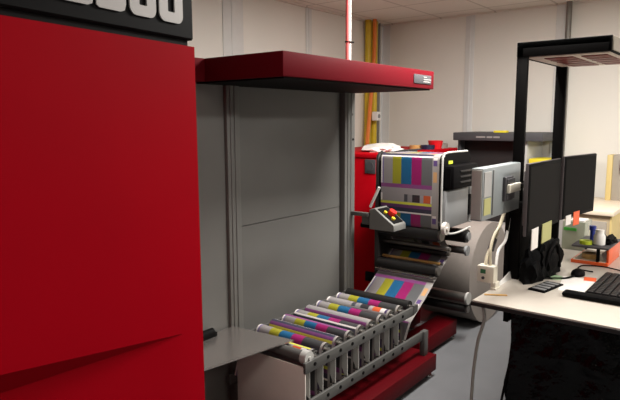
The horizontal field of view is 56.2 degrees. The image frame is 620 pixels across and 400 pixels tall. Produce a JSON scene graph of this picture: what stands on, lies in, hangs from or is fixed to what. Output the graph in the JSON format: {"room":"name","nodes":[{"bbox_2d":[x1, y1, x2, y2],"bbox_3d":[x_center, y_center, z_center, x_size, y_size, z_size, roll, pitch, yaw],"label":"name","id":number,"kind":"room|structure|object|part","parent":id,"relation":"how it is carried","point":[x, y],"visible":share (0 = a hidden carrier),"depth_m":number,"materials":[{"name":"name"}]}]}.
{"room":"printing shop","nodes":[
{"label":"printing shop","id":0,"kind":"room"},
{"bbox_2d":[187,0,381,146],"bbox_3d":[-2.738,-0.074,2.483,0.100,2.700,11.700,6,10,38],"label":"wall","id":1,"kind":"structure","parent":0,"point":[268,25],"depth_m":5.38,"materials":[{"name":"white paint"}]},
{"bbox_2d":[222,0,243,55],"bbox_3d":[-0.643,-0.431,5.034,0.012,2.700,0.240,6,10,38],"label":"trim","id":2,"kind":"structure","parent":1,"relation":"attached to","point":[232,10],"depth_m":4.89,"materials":[{"name":"metal"}]},
{"bbox_2d":[306,8,311,53],"bbox_3d":[-0.006,-0.543,5.836,0.012,2.700,0.090,6,10,38],"label":"trim","id":3,"kind":"structure","parent":1,"relation":"attached to","point":[308,10],"depth_m":5.68,"materials":[{"name":"metal"}]},
{"bbox_2d":[364,19,371,145],"bbox_3d":[0.651,-0.647,6.584,0.072,2.700,0.072,6,10,38],"label":"pipe","id":4,"kind":"object","parent":1,"relation":"attached to","point":[368,23],"visible":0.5,"depth_m":6.42,"materials":[{"name":"metal"}]},
{"bbox_2d":[372,112,380,120],"bbox_3d":[0.750,-0.942,6.522,0.076,0.100,0.090,6,10,38],"label":"box","id":5,"kind":"object","parent":4,"relation":"attached to","point":[376,116],"visible":1,"depth_m":6.49,"materials":[{"name":"white plastic"}]},
{"bbox_2d":[365,19,376,144],"bbox_3d":[0.672,-0.633,6.476,0.041,2.700,0.182,6,10,38],"label":"pipe","id":6,"kind":"object","parent":1,"relation":"attached to","point":[374,20],"visible":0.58,"depth_m":6.39,"materials":[{"name":"orange metal"}]},
{"bbox_2d":[371,21,377,143],"bbox_3d":[0.733,-0.662,6.691,0.068,2.700,0.068,6,10,38],"label":"pipe","id":7,"kind":"object","parent":1,"relation":"attached to","point":[374,103],"visible":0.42,"depth_m":6.61,"materials":[{"name":"metal"}]},
{"bbox_2d":[377,23,380,142],"bbox_3d":[0.800,-0.679,6.814,0.028,2.700,0.028,6,10,38],"label":"conduit","id":8,"kind":"object","parent":1,"relation":"attached to","point":[379,24],"visible":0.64,"depth_m":6.73,"materials":[{"name":"grey metal"}]},
{"bbox_2d":[276,0,597,25],"bbox_3d":[0.689,-1.056,-0.373,8.630,0.012,11.500,6,10,38],"label":"trim","id":9,"kind":"structure","parent":1,"relation":"attached to","point":[284,1],"depth_m":5.87,"materials":[{"name":"metal"}]},
{"bbox_2d":[306,306,510,399],"bbox_3d":[0.700,1.663,-0.002,8.830,0.100,11.700,6,10,38],"label":"floor","id":10,"kind":"structure","parent":0,"point":[451,379],"depth_m":3.87,"materials":[{"name":"grey concrete"}]},
{"bbox_2d":[0,0,204,399],"bbox_3d":[-1.412,0.336,1.323,1.003,2.189,2.405,4,9,28],"label":"press","id":11,"kind":"object","parent":10,"relation":"on","point":[101,286],"visible":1,"depth_m":1.70,"materials":[{"name":"red paint"}]},
{"bbox_2d":[195,50,433,399],"bbox_3d":[-0.077,0.239,3.115,0.740,1.886,1.705,6,10,38],"label":"bay","id":12,"kind":"object","parent":10,"relation":"on","point":[276,129],"visible":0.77,"depth_m":3.17,"materials":[{"name":"grey metal"}]},
{"bbox_3d":[-0.606,0.329,2.793,0.038,1.800,0.530,6,10,38],"label":"panel","id":13,"kind":"part","parent":12,"relation":"part of","materials":[{"name":"grey metal"}]},
{"bbox_3d":[-0.407,0.300,3.035,0.069,1.790,0.090,6,10,38],"label":"post","id":14,"kind":"part","parent":12,"relation":"part of","materials":[{"name":"grey metal"}]},
{"bbox_3d":[-0.104,0.237,3.448,0.030,1.800,0.920,6,10,38],"label":"panel","id":15,"kind":"part","parent":12,"relation":"part of","materials":[{"name":"grey metal"}]},
{"bbox_3d":[0.237,0.186,3.847,0.069,1.790,0.115,6,10,38],"label":"post","id":16,"kind":"part","parent":12,"relation":"part of","materials":[{"name":"grey metal"}]},
{"bbox_2d":[345,0,349,59],"bbox_3d":[0.234,-1.192,3.605,0.025,0.814,0.025,6,10,38],"label":"hose","id":17,"kind":"object","parent":12,"relation":"attached to","point":[347,1],"visible":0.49,"depth_m":3.61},
{"bbox_2d":[349,0,350,59],"bbox_3d":[0.249,-1.194,3.624,0.018,0.814,0.018,6,10,38],"label":"conduit","id":18,"kind":"object","parent":12,"relation":"attached to","point":[350,0],"visible":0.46,"depth_m":3.64,"materials":[{"name":"plastic"}]},
{"bbox_2d":[350,206,405,231],"bbox_3d":[0.442,0.117,3.788,0.328,0.147,0.160,6,10,38],"label":"control box","id":19,"kind":"object","parent":12,"relation":"attached to","point":[383,218],"visible":1,"depth_m":3.72,"materials":[{"name":"metal"}]},
{"bbox_3d":[0.363,0.112,3.837,0.143,0.080,0.140,6,10,38],"label":"arm","id":20,"kind":"part","parent":19,"relation":"part of","materials":[{"name":"metal"}]},
{"bbox_3d":[0.517,0.098,3.732,0.122,0.085,0.120,6,10,38],"label":"panel","id":21,"kind":"part","parent":19,"relation":"part of","materials":[{"name":"black paint"}]},
{"bbox_2d":[228,288,435,399],"bbox_3d":[0.110,0.903,3.240,0.583,0.534,1.485,6,10,38],"label":"conveyor","id":22,"kind":"object","parent":10,"relation":"on","point":[260,376],"visible":0.77,"depth_m":3.06,"materials":[{"name":"metal"}]},
{"bbox_3d":[-0.044,0.867,3.485,0.016,0.055,1.215,6,10,38],"label":"rail","id":23,"kind":"part","parent":22,"relation":"part of","materials":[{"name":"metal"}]},
{"bbox_3d":[-0.382,1.026,3.072,0.036,0.140,0.050,6,10,38],"label":"leg","id":24,"kind":"part","parent":22,"relation":"part of","materials":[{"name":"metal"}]},
{"bbox_2d":[203,326,293,370],"bbox_3d":[-0.496,0.698,2.615,0.378,0.050,0.869,6,10,38],"label":"deck plate","id":25,"kind":"object","parent":22,"relation":"on","point":[233,343],"visible":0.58,"depth_m":2.79,"materials":[{"name":"metal"}]},
{"bbox_3d":[-0.195,0.931,2.838,0.445,0.350,0.007,6,10,38],"label":"panel","id":26,"kind":"part","parent":22,"relation":"part of","materials":[{"name":"grey metal"}]},
{"bbox_3d":[-0.097,0.684,3.393,0.016,0.054,1.045,6,10,38],"label":"rail","id":27,"kind":"part","parent":22,"relation":"part of","materials":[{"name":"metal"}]},
{"bbox_2d":[235,151,448,395],"bbox_3d":[0.358,0.307,3.519,0.445,1.126,1.864,6,10,38],"label":"printed web","id":28,"kind":"object","parent":22,"relation":"on","point":[410,179],"visible":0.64,"depth_m":3.71},
{"bbox_3d":[0.296,0.724,3.086,0.016,0.054,1.045,6,10,38],"label":"rail","id":29,"kind":"part","parent":22,"relation":"part of","materials":[{"name":"metal"}]},
{"bbox_3d":[0.349,0.907,3.179,0.016,0.055,1.215,6,10,38],"label":"rail","id":30,"kind":"part","parent":22,"relation":"part of","materials":[{"name":"metal"}]},
{"bbox_3d":[0.713,0.893,3.636,0.034,0.157,0.050,6,10,38],"label":"leg","id":31,"kind":"part","parent":22,"relation":"part of","materials":[{"name":"metal"}]},
{"bbox_2d":[354,146,456,290],"bbox_3d":[0.655,0.187,5.518,0.918,1.334,1.413,6,10,38],"label":"cabinet","id":32,"kind":"object","parent":10,"relation":"on","point":[365,162],"visible":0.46,"depth_m":4.80,"materials":[{"name":"metal"}]},
{"bbox_2d":[365,159,375,173],"bbox_3d":[0.486,-0.271,4.694,0.100,0.115,0.014,6,10,38],"label":"vent","id":33,"kind":"object","parent":32,"relation":"attached to","point":[370,164],"depth_m":4.69,"materials":[{"name":"grey plastic"}]},
{"bbox_2d":[361,143,402,151],"bbox_3d":[0.649,-0.468,5.114,0.338,0.074,0.496,6,10,38],"label":"heap","id":34,"kind":"object","parent":32,"relation":"on","point":[377,147],"visible":0.89,"depth_m":4.98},
{"bbox_2d":[409,145,420,148],"bbox_3d":[1.009,-0.499,5.473,0.140,0.035,0.140,6,10,38],"label":"tape roll","id":35,"kind":"object","parent":32,"relation":"on","point":[410,146],"visible":0.59,"depth_m":5.41,"materials":[{"name":"plastic"}]},
{"bbox_2d":[420,145,434,149],"bbox_3d":[1.091,-0.490,5.384,0.130,0.040,0.130,6,10,38],"label":"tape roll","id":36,"kind":"object","parent":32,"relation":"on","point":[423,147],"visible":0.99,"depth_m":5.33,"materials":[{"name":"blue plastic"}]},
{"bbox_2d":[428,140,443,148],"bbox_3d":[1.185,-0.523,5.484,0.148,0.078,0.148,6,10,38],"label":"cup","id":37,"kind":"object","parent":32,"relation":"on","point":[438,143],"visible":0.87,"depth_m":5.43,"materials":[{"name":"red plastic"}]},
{"bbox_2d":[442,143,447,147],"bbox_3d":[1.261,-0.526,5.630,0.150,0.045,0.150,6,10,38],"label":"tape roll","id":38,"kind":"object","parent":32,"relation":"on","point":[444,145],"visible":0.39,"depth_m":5.57,"materials":[{"name":"paper"}]},
{"bbox_2d":[369,149,477,351],"bbox_3d":[0.813,0.348,4.075,0.611,1.402,0.635,6,10,38],"label":"press","id":39,"kind":"object","parent":10,"relation":"on","point":[455,168],"visible":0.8,"depth_m":3.94,"materials":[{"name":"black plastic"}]},
{"bbox_3d":[0.631,0.300,4.260,0.030,1.330,0.550,6,10,38],"label":"frame","id":40,"kind":"part","parent":39,"relation":"part of","materials":[{"name":"grey metal"}]},
{"bbox_3d":[0.866,0.183,3.704,0.032,0.080,0.080,6,10,38],"label":"knob","id":41,"kind":"part","parent":39,"relation":"part of","materials":[{"name":"white plastic"}]},
{"bbox_3d":[0.962,0.048,3.844,0.030,0.250,0.355,6,10,38],"label":"plate","id":42,"kind":"part","parent":39,"relation":"part of","materials":[{"name":"grey paint"}]},
{"bbox_3d":[0.966,-0.169,3.842,0.016,0.290,0.435,6,10,38],"label":"head plate","id":43,"kind":"part","parent":39,"relation":"part of","materials":[{"name":"black plastic"}]},
{"bbox_2d":[421,221,504,321],"bbox_3d":[1.251,0.555,4.761,0.463,0.800,0.800,6,10,38],"label":"paper roll","id":44,"kind":"object","parent":10,"relation":"on","point":[458,273],"visible":0.35,"depth_m":4.44,"materials":[{"name":"white paper"}]},
{"bbox_2d":[453,131,552,233],"bbox_3d":[1.928,0.069,5.797,0.860,1.482,0.564,6,10,38],"label":"printing machine","id":45,"kind":"object","parent":10,"relation":"on","point":[484,148],"visible":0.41,"depth_m":5.66,"materials":[{"name":"grey plastic"}]},
{"bbox_2d":[494,130,508,132],"bbox_3d":[1.814,-0.649,5.507,0.120,0.020,0.080,6,10,38],"label":"tape","id":46,"kind":"object","parent":45,"relation":"on","point":[496,131],"visible":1,"depth_m":5.48,"materials":[{"name":"yellow plastic"}]},
{"bbox_2d":[453,131,552,141],"bbox_3d":[1.925,-0.627,5.702,0.860,0.077,0.564,6,10,38],"label":"hood","id":47,"kind":"object","parent":45,"relation":"attached to","point":[476,136],"depth_m":5.51,"materials":[{"name":"grey metal"}]},
{"bbox_2d":[500,370,508,399],"bbox_3d":[0.856,1.034,2.772,0.257,0.408,0.029,-6,10,-35],"label":"cable","id":48,"kind":"object","parent":10,"relation":"on","point":[507,372],"visible":1,"depth_m":2.80,"materials":[{"name":"black plastic"}]},
{"bbox_2d":[471,248,619,334],"bbox_3d":[1.861,0.792,3.074,1.424,0.785,1.697,6,10,38],"label":"desk","id":49,"kind":"object","parent":10,"relation":"on","point":[552,306],"depth_m":2.75,"materials":[{"name":"white laminate"}]},
{"bbox_2d":[470,307,485,399],"bbox_3d":[0.701,0.877,2.755,0.373,0.717,0.070,-8,11,-43],"label":"cable","id":50,"kind":"object","parent":49,"relation":"hanging from","point":[483,309],"visible":0.97,"depth_m":2.87,"materials":[{"name":"grey plastic"}]},
{"bbox_2d":[477,263,499,289],"bbox_3d":[0.925,0.395,3.006,0.105,0.118,0.070,6,10,38],"label":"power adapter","id":51,"kind":"object","parent":49,"relation":"on","point":[485,273],"visible":0.98,"depth_m":2.98,"materials":[{"name":"beige plastic"}]},
{"bbox_2d":[484,213,505,264],"bbox_3d":[0.986,0.170,3.075,0.024,0.323,0.246,7,11,42],"label":"cable","id":52,"kind":"object","parent":51,"relation":"attached to","point":[501,219],"visible":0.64,"depth_m":3.03,"materials":[{"name":"white plastic"}]},
{"bbox_2d":[487,238,496,251],"bbox_3d":[0.962,0.235,3.061,0.034,0.073,0.070,6,10,38],"label":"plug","id":53,"kind":"object","parent":52,"relation":"attached to","point":[495,239],"visible":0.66,"depth_m":3.05,"materials":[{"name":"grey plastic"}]},
{"bbox_2d":[488,213,504,265],"bbox_3d":[0.988,0.170,3.063,0.029,0.318,0.230,5,10,36],"label":"cable","id":54,"kind":"object","parent":51,"relation":"attached to","point":[503,215],"visible":0.87,"depth_m":3.02,"materials":[{"name":"white plastic"}]},
{"bbox_2d":[495,218,510,264],"bbox_3d":[1.024,0.170,3.080,0.026,0.321,0.249,5,9,34],"label":"cable","id":55,"kind":"object","parent":51,"relation":"attached to","point":[507,232],"visible":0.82,"depth_m":3.07,"materials":[{"name":"white plastic"}]},
{"bbox_2d":[484,294,506,295],"bbox_3d":[0.919,0.470,2.874,0.110,0.006,0.014,1,8,8],"label":"stick","id":56,"kind":"object","parent":49,"relation":"on","point":[484,294],"visible":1,"depth_m":2.87,"materials":[{"name":"wood"}]},
{"bbox_3d":[1.042,0.418,3.107,0.012,0.045,0.225,6,10,38],"label":"plastic strip","id":57,"kind":"part","parent":49,"relation":"part of","materials":[{"name":"white plastic"}]},
{"bbox_3d":[1.416,0.475,3.450,0.025,0.115,1.420,6,10,38],"label":"support rail","id":58,"kind":"part","parent":49,"relation":"part of","materials":[{"name":"black metal"}]},
{"bbox_2d":[518,230,563,284],"bbox_3d":[1.286,0.294,3.229,0.161,0.254,0.503,6,10,38],"label":"camera bag","id":59,"kind":"object","parent":49,"relation":"on","point":[539,263],"visible":0.87,"depth_m":3.12,"materials":[{"name":"black fabric"}]},
{"bbox_2d":[528,281,562,292],"bbox_3d":[1.221,0.448,3.004,0.210,0.011,0.090,-7,10,-41],"label":"calculator","id":60,"kind":"object","parent":49,"relation":"on","point":[546,286],"visible":1,"depth_m":2.99,"materials":[{"name":"black plastic"}]},
{"bbox_2d":[545,275,574,278],"bbox_3d":[1.342,0.420,3.185,0.232,0.010,0.084,1,8,11],"label":"pen","id":61,"kind":"object","parent":49,"relation":"on","point":[572,275],"visible":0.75,"depth_m":3.15,"materials":[{"name":"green plastic"}]},
{"bbox_2d":[503,35,619,279],"bbox_3d":[1.507,-0.211,3.289,0.472,1.278,0.870,6,10,38],"label":"lamp","id":62,"kind":"object","parent":49,"relation":"on","point":[562,54],"visible":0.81,"depth_m":3.07,"materials":[{"name":"black metal"}]},
{"bbox_2d":[470,162,523,221],"bbox_3d":[0.956,-0.053,2.870,0.090,0.243,0.597,6,10,38],"label":"computer","id":63,"kind":"object","parent":62,"relation":"attached to","point":[495,189],"visible":0.91,"depth_m":2.75,"materials":[{"name":"grey plastic"}]},
{"bbox_3d":[1.112,-0.174,3.098,0.056,1.220,0.027,6,10,38],"label":"post","id":64,"kind":"part","parent":62,"relation":"part of","materials":[{"name":"black metal"}]},
{"bbox_3d":[1.331,0.166,3.481,0.020,0.480,0.870,6,10,38],"label":"panel","id":65,"kind":"part","parent":62,"relation":"part of","materials":[{"name":"black paint"}]},
{"bbox_2d":[510,158,561,236],"bbox_3d":[1.152,-0.031,3.056,0.178,0.357,0.520,6,10,38],"label":"monitor","id":66,"kind":"object","parent":62,"relation":"attached to","point":[539,205],"visible":0.95,"depth_m":2.95,"materials":[{"name":"black plastic"}]},
{"bbox_3d":[1.126,0.039,3.088,0.110,0.060,0.052,6,10,38],"label":"mount arm","id":67,"kind":"part","parent":66,"relation":"part of","materials":[{"name":"black paint"}]},
{"bbox_2d":[531,227,538,250],"bbox_3d":[1.130,0.195,2.919,0.004,0.107,0.100,6,10,38],"label":"paper","id":68,"kind":"object","parent":66,"relation":"attached to","point":[534,232],"visible":1,"depth_m":2.91,"materials":[{"name":"white paper"}]},
{"bbox_2d":[541,220,551,243],"bbox_3d":[1.249,0.167,3.064,0.004,0.101,0.160,6,10,38],"label":"paper","id":69,"kind":"object","parent":66,"relation":"attached to","point":[546,227],"visible":1,"depth_m":3.06,"materials":[{"name":"yellow paper"}]},
{"bbox_3d":[1.548,-0.250,3.636,0.062,1.220,0.030,6,10,38],"label":"post","id":70,"kind":"part","parent":62,"relation":"part of","materials":[{"name":"black metal"}]},
{"bbox_2d":[517,35,619,66],"bbox_3d":[1.494,-0.793,3.182,0.455,0.096,0.775,6,10,38],"label":"hood","id":71,"kind":"object","parent":62,"relation":"attached to","point":[605,49],"depth_m":2.92,"materials":[{"name":"black paint"}]},
{"bbox_2d":[559,153,596,219],"bbox_3d":[1.503,-0.094,3.440,0.472,0.355,0.196,-8,11,-44],"label":"monitor","id":72,"kind":"object","parent":62,"relation":"attached to","point":[578,172],"visible":0.87,"depth_m":3.33,"materials":[{"name":"black plastic"}]},
{"bbox_2d":[565,215,570,225],"bbox_3d":[1.464,0.113,3.290,0.070,0.055,0.004,-8,11,-44],"label":"paper","id":73,"kind":"object","parent":72,"relation":"attached to","point":[568,217],"visible":1,"depth_m":3.28,"materials":[{"name":"white paper"}]},
{"bbox_2d":[573,210,579,225],"bbox_3d":[1.545,0.105,3.369,0.085,0.080,0.004,-8,11,-44],"label":"paper","id":74,"kind":"object","parent":72,"relation":"attached to","point":[576,213],"visible":1,"depth_m":3.36,"materials":[{"name":"orange paper"}]},
{"bbox_2d":[504,313,619,399],"bbox_3d":[1.462,0.889,2.686,1.016,0.690,0.488,6,10,38],"label":"skirt","id":75,"kind":"object","parent":49,"relation":"hanging from","point":[548,360],"visible":0.82,"depth_m":2.64,"materials":[{"name":"black fabric"}]},
{"bbox_2d":[561,217,591,250],"bbox_3d":[1.806,0.229,3.931,0.140,0.190,0.195,6,10,38],"label":"organizer","id":76,"kind":"object","parent":49,"relation":"on","point":[571,234],"visible":0.56,"depth_m":3.86,"materials":[{"name":"plastic"}]},
{"bbox_2d":[571,218,588,222],"bbox_3d":[1.807,0.133,3.895,0.090,0.010,0.130,6,10,38],"label":"card","id":77,"kind":"object","parent":76,"relation":"on","point":[583,220],"visible":0.56,"depth_m":3.88,"materials":[{"name":"paper"}]},
{"bbox_2d":[558,276,596,291],"bbox_3d":[1.421,0.447,3.041,0.200,0.002,0.300,4,9,28],"label":"paper sheet","id":78,"kind":"object","parent":49,"relation":"on","point":[577,284],"visible":0.57,"depth_m":3.05,"materials":[{"name":"white paper"}]},
{"bbox_2d":[584,277,596,281],"bbox_3d":[1.520,0.430,3.150,0.060,0.001,0.080,4,9,28],"label":"sticky note","id":79,"kind":"object","parent":78,"relation":"on","point":[585,278],"visible":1,"depth_m":3.14,"materials":[{"name":"orange paper"}]},
{"bbox_2d":[571,268,584,276],"bbox_3d":[1.494,0.402,3.235,0.069,0.038,0.109,6,10,38],"label":"mouse","id":80,"kind":"object","parent":49,"relation":"on","point":[577,272],"visible":0.97,"depth_m":3.21,"materials":[{"name":"plastic"}]},
{"bbox_2d":[562,272,619,305],"bbox_3d":[1.530,0.442,2.962,0.323,0.027,0.552,6,10,38],"label":"keyboard","id":81,"kind":"object","parent":49,"relation":"on","point":[606,289],"visible":1,"depth_m":2.83,"materials":[{"name":"black plastic"}]},
{"bbox_2d":[571,225,619,266],"bbox_3d":[1.778,0.263,3.602,0.205,0.212,0.350,6,10,38],"label":"desk organizer","id":82,"kind":"object","parent":49,"relation":"on","point":[613,250],"depth_m":3.51,"materials":[{"name":"orange plastic"}]},
{"bbox_2d":[579,239,592,244],"bbox_3d":[1.684,0.256,3.541,0.072,0.022,0.072,6,10,38],"label":"tape","id":83,"kind":"object","parent":82,"relation":"on","point":[582,241],"visible":1,"depth_m":3.52,"materials":[{"name":"yellow plastic"}]},
{"bbox_2d":[582,251,595,259],"bbox_3d":[1.722,0.339,3.561,0.100,0.030,0.100,6,10,38],"label":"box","id":84,"kind":"object","parent":82,"relation":"in","point":[591,255],"visible":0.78,"depth_m":3.53,"materials":[{"name":"brown cardboard"}]},
{"bbox_3d":[1.751,0.208,3.596,0.040,0.102,0.040,6,10,38],"label":"blue cap","id":85,"kind":"part","parent":82,"relation":"part of","materials":[{"name":"blue plastic"}]},
{"bbox_2d":[572,236,619,250],"bbox_3d":[1.778,0.265,3.602,0.205,0.012,0.350,6,10,38],"label":"shelf","id":86,"kind":"object","parent":82,"relation":"attached to","point":[610,247],"depth_m":3.49,"materials":[{"name":"grey plastic"}]},
{"bbox_2d":[593,229,605,245],"bbox_3d":[1.751,0.225,3.509,0.066,0.093,0.066,6,10,38],"label":"bottle","id":87,"kind":"object","parent":82,"relation":"on","point":[599,239],"visible":1,"depth_m":3.48,"materials":[{"name":"plastic"}]},
{"bbox_2d":[602,250,606,259],"bbox_3d":[1.845,0.327,3.577,0.048,0.048,0.180,6,10,38],"label":"tube","id":88,"kind":"object","parent":82,"relation":"in","point":[604,254],"visible":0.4,"depth_m":3.51,"materials":[{"name":"grey plastic"}]},
{"bbox_2d":[605,234,618,244],"bbox_3d":[1.841,0.237,3.583,0.102,0.047,0.226,6,10,38],"label":"glove","id":89,"kind":"object","parent":82,"relation":"on","point":[610,239],"visible":0.63,"depth_m":3.54,"materials":[{"name":"fabric"}]},
{"bbox_3d":[1.860,0.317,3.557,0.012,0.080,0.330,6,10,38],"label":"panel","id":90,"kind":"part","parent":82,"relation":"part of","materials":[{"name":"orange plastic"}]},
{"bbox_2d":[578,265,619,271],"bbox_3d":[1.654,0.395,3.360,0.219,0.008,0.148,-1,8,-7],"label":"cable","id":91,"kind":"object","parent":49,"relation":"on","point":[580,265],"visible":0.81,"depth_m":3.38,"materials":[{"name":"black plastic"}]},
{"bbox_2d":[559,219,563,245],"bbox_3d":[2.334,0.249,5.509,0.440,1.200,0.490,6,10,38],"label":"cabinet","id":92,"kind":"object","parent":10,"relation":"on","point":[560,221],"visible":0.05,"depth_m":5.25,"materials":[{"name":"grey paint"}]},
{"bbox_2d":[529,157,550,162],"bbox_3d":[2.242,-0.364,5.400,0.310,0.045,0.300,6,10,38],"label":"folder","id":93,"kind":"object","parent":92,"relation":"on","point":[537,159],"visible":0.33,"depth_m":5.36,"materials":[{"name":"yellow plastic"}]},
{"bbox_2d":[564,197,619,238],"bbox_3d":[2.498,0.470,5.050,0.385,0.885,0.910,6,10,38],"label":"base cabinet","id":94,"kind":"object","parent":10,"relation":"on","point":[605,215],"visible":0.29,"depth_m":4.64,"materials":[{"name":"beige paint"}]},
{"bbox_3d":[2.225,0.519,4.718,0.300,0.720,0.015,6,10,38],"label":"door","id":95,"kind":"part","parent":94,"relation":"part of","materials":[{"name":"beige wood"}]},
{"bbox_2d":[605,154,619,200],"bbox_3d":[2.779,-0.201,5.189,0.210,0.405,0.160,6,10,38],"label":"locker","id":96,"kind":"object","parent":94,"relation":"on","point":[612,188],"visible":1,"depth_m":5.17,"materials":[{"name":"wood"}]},
{"bbox_3d":[2.633,0.480,4.948,0.015,0.810,0.864,6,10,38],"label":"panel","id":97,"kind":"part","parent":94,"relation":"part of","materials":[{"name":"beige wood"}]},
{"bbox_2d":[285,0,581,23],"bbox_3d":[0.688,-1.112,-0.380,8.830,0.100,11.700,6,10,38],"label":"ceiling","id":98,"kind":"structure","parent":0,"point":[384,11],"depth_m":5.69,"materials":[{"name":"tile"}]},
{"bbox_2d":[389,0,619,197],"bbox_3d":[4.317,-0.351,4.295,8.730,2.700,0.100,6,10,38],"label":"wall","id":99,"kind":"structure","parent":0,"point":[437,46],"depth_m":5.95,"materials":[{"name":"white paint"}]},
{"bbox_2d":[380,25,389,142],"bbox_3d":[0.884,-0.690,6.888,0.100,2.700,0.030,6,10,38],"label":"trim","id":100,"kind":"structure","parent":99,"relation":"attached to","point":[385,38],"depth_m":6.82,"materials":[{"name":"metal"}]},
{"bbox_2d":[463,15,474,131],"bbox_3d":[1.692,-0.609,6.270,0.100,2.700,0.012,6,10,38],"label":"trim","id":101,"kind":"structure","parent":99,"relation":"attached to","point":[470,20],"depth_m":6.17,"materials":[{"name":"metal"}]},
{"bbox_2d":[549,4,566,156],"bbox_3d":[2.423,-0.534,5.700,0.130,2.700,0.012,6,10,38],"label":"trim","id":102,"kind":"structure","parent":99,"relation":"attached to","point":[561,9],"depth_m":5.57,"materials":[{"name":"metal"}]},
{"bbox_2d":[563,1,572,155],"bbox_3d":[2.448,-0.972,5.578,0.052,1.800,0.076,6,10,38],"label":"conduit","id":103,"kind":"object","parent":99,"relation":"attached to","point":[569,5],"visible":0.36,"depth_m":5.46,"materials":[{"name":"grey metal"}]}
]}

